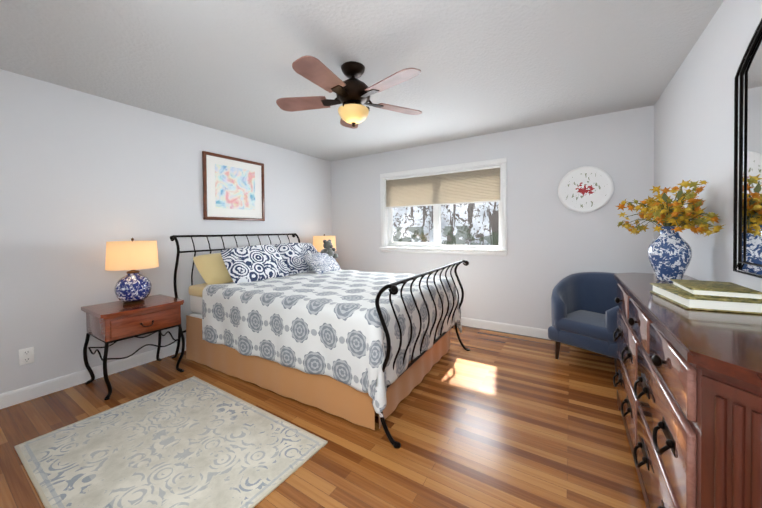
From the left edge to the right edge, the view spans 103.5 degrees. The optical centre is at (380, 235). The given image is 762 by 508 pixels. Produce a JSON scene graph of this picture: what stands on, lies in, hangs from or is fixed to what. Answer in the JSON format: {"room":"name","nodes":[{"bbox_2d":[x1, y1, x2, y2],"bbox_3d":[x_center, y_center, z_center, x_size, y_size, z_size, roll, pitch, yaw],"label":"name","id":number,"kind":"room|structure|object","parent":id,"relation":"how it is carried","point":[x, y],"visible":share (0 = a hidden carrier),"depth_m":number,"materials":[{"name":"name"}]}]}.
{"room":"bedroom","nodes":[
{"label":"bedroom","id":0,"kind":"room"},
{"bbox_2d":[0,69,331,393],"bbox_3d":[-2.086,-0.003,3.335,0.160,2.440,4.708,0,1,32],"label":"wall","id":1,"kind":"structure","parent":0,"point":[85,178],"depth_m":2.59,"materials":[{"name":"white paint"}]},
{"bbox_2d":[19,347,33,365],"bbox_3d":[-2.665,0.905,2.261,0.009,0.118,0.075,0,1,32],"label":"electrical outlet","id":2,"kind":"object","parent":1,"relation":"attached to","point":[26,355],"visible":1,"depth_m":2.26,"materials":[{"name":"white plastic"}]},
{"bbox_2d":[0,341,185,408],"bbox_3d":[-2.000,1.165,3.306,0.016,0.105,4.388,0,1,32],"label":"baseboard","id":3,"kind":"structure","parent":1,"relation":"attached to","point":[23,394],"depth_m":2.48,"materials":[{"name":"white"}]},
{"bbox_2d":[202,151,264,220],"bbox_3d":[-1.763,-0.566,3.664,0.027,0.760,0.780,0,1,32],"label":"picture frame","id":4,"kind":"object","parent":1,"relation":"attached to","point":[233,188],"visible":1,"depth_m":3.62,"materials":[{"name":"white paper"}]},
{"bbox_2d":[0,325,646,507],"bbox_3d":[-0.256,1.257,2.203,4.443,0.080,4.688,0,1,32],"label":"floor","id":5,"kind":"structure","parent":0,"point":[493,419],"depth_m":1.86,"materials":[{"name":"brown wood"}]},
{"bbox_2d":[81,294,184,399],"bbox_3d":[-2.116,0.908,2.600,0.510,0.647,0.570,0,1,32],"label":"nightstand","id":6,"kind":"object","parent":5,"relation":"on","point":[110,322],"visible":1,"depth_m":2.46,"materials":[{"name":"brown wood"}]},
{"bbox_2d":[105,238,158,304],"bbox_3d":[-2.130,0.299,2.583,0.356,0.567,0.356,0,1,32],"label":"table lamp","id":7,"kind":"object","parent":6,"relation":"on","point":[133,286],"visible":1,"depth_m":2.48,"materials":[{"name":"beige fabric"}]},
{"bbox_2d":[14,376,327,507],"bbox_3d":[-1.231,1.228,1.768,1.544,0.010,0.994,0,1,32],"label":"rug","id":8,"kind":"object","parent":5,"relation":"on","point":[193,442],"visible":0.98,"depth_m":1.69,"materials":[{"name":"fabric"}]},
{"bbox_2d":[170,233,469,448],"bbox_3d":[-0.591,0.595,3.066,2.559,1.236,1.725,0,1,30],"label":"bed","id":9,"kind":"object","parent":5,"relation":"on","point":[307,323],"visible":1,"depth_m":2.35,"materials":[{"name":"white fabric"}]},
{"bbox_2d":[202,269,461,417],"bbox_3d":[-0.384,0.745,2.947,1.914,0.615,1.725,0,1,30],"label":"comforter","id":10,"kind":"object","parent":9,"relation":"on","point":[323,331],"depth_m":2.25,"materials":[{"name":"fabric"}]},
{"bbox_2d":[548,272,618,378],"bbox_3d":[2.034,0.780,2.830,0.796,0.811,0.802,0,1,32],"label":"armchair","id":11,"kind":"object","parent":5,"relation":"on","point":[584,306],"visible":0.65,"depth_m":2.88,"materials":[{"name":"blue fabric"}]},
{"bbox_2d":[613,272,761,507],"bbox_3d":[1.396,0.749,1.372,0.423,0.930,1.850,0,1,32],"label":"dresser","id":12,"kind":"object","parent":5,"relation":"on","point":[688,384],"visible":1,"depth_m":0.89,"materials":[{"name":"brown wood"}]},
{"bbox_2d":[616,180,725,281],"bbox_3d":[1.731,-0.022,1.872,0.429,0.586,0.832,0,1,32],"label":"vase","id":13,"kind":"object","parent":12,"relation":"on","point":[669,252],"visible":1,"depth_m":1.75,"materials":[{"name":"ceramic"}]},
{"bbox_3d":[-0.834,0.864,4.623,0.510,0.647,0.570,0,1,32],"label":"nightstand","id":14,"kind":"object","parent":5,"relation":"on","visible":0},
{"bbox_2d":[313,234,335,251],"bbox_3d":[-0.861,0.255,4.585,0.356,0.567,0.356,0,1,32],"label":"table lamp","id":15,"kind":"object","parent":14,"relation":"on","point":[318,243],"visible":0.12,"depth_m":4.43,"materials":[{"name":"beige fabric"}]},
{"bbox_2d":[0,0,723,161],"bbox_3d":[-0.281,-1.262,2.164,4.443,0.080,4.688,0,1,32],"label":"ceiling","id":16,"kind":"structure","parent":0,"point":[485,67],"depth_m":2.06,"materials":[{"name":"grey paint"}]},
{"bbox_2d":[276,56,421,128],"bbox_3d":[-0.205,-1.009,2.164,1.124,0.428,1.107,0,1,32],"label":"fan","id":17,"kind":"object","parent":16,"relation":"hanging from","point":[353,92],"visible":1,"depth_m":2.11,"materials":[{"name":"brown wood"}]},
{"bbox_2d":[331,105,653,329],"bbox_3d":[0.949,-0.045,4.104,4.143,2.440,0.160,0,1,32],"label":"wall","id":18,"kind":"structure","parent":0,"point":[552,240],"depth_m":3.50,"materials":[{"name":"white paint"}]},
{"bbox_2d":[380,158,507,255],"bbox_3d":[0.794,-0.349,4.172,1.824,1.184,0.200,0,1,32],"label":"window","id":19,"kind":"structure","parent":18,"relation":"in","point":[437,188],"depth_m":4.10,"materials":[{"name":"white"}]},
{"bbox_2d":[461,317,550,339],"bbox_3d":[0.912,1.124,4.049,4.080,0.105,0.016,0,1,32],"label":"baseboard","id":20,"kind":"structure","parent":18,"relation":"attached to","point":[496,326],"depth_m":3.65,"materials":[{"name":"white"}]},
{"bbox_2d":[558,166,613,212],"bbox_3d":[2.170,-0.491,3.204,0.490,0.490,0.034,0,1,32],"label":"art","id":21,"kind":"object","parent":18,"relation":"attached to","point":[583,189],"visible":1,"depth_m":3.20,"materials":[{"name":"ceramic"}]},
{"bbox_2d":[654,0,761,291],"bbox_3d":[1.549,-0.003,1.032,0.160,2.440,4.708,0,1,32],"label":"wall","id":22,"kind":"structure","parent":0,"point":[694,123],"depth_m":1.74,"materials":[{"name":"white paint"}]},
{"bbox_2d":[733,18,761,278],"bbox_3d":[1.395,-0.379,0.978,0.018,1.116,1.038,0,1,32],"label":"mirror","id":23,"kind":"object","parent":22,"relation":"attached to","point":[748,89],"visible":1,"depth_m":1.32,"materials":[{"name":"black metal"}]},
{"label":"outside","id":24,"kind":"structure","parent":0,"visible":0},
{"bbox_2d":[393,202,498,245],"bbox_3d":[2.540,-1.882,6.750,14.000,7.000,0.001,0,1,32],"label":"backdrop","id":25,"kind":"structure","parent":24,"point":[469,224],"depth_m":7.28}
]}

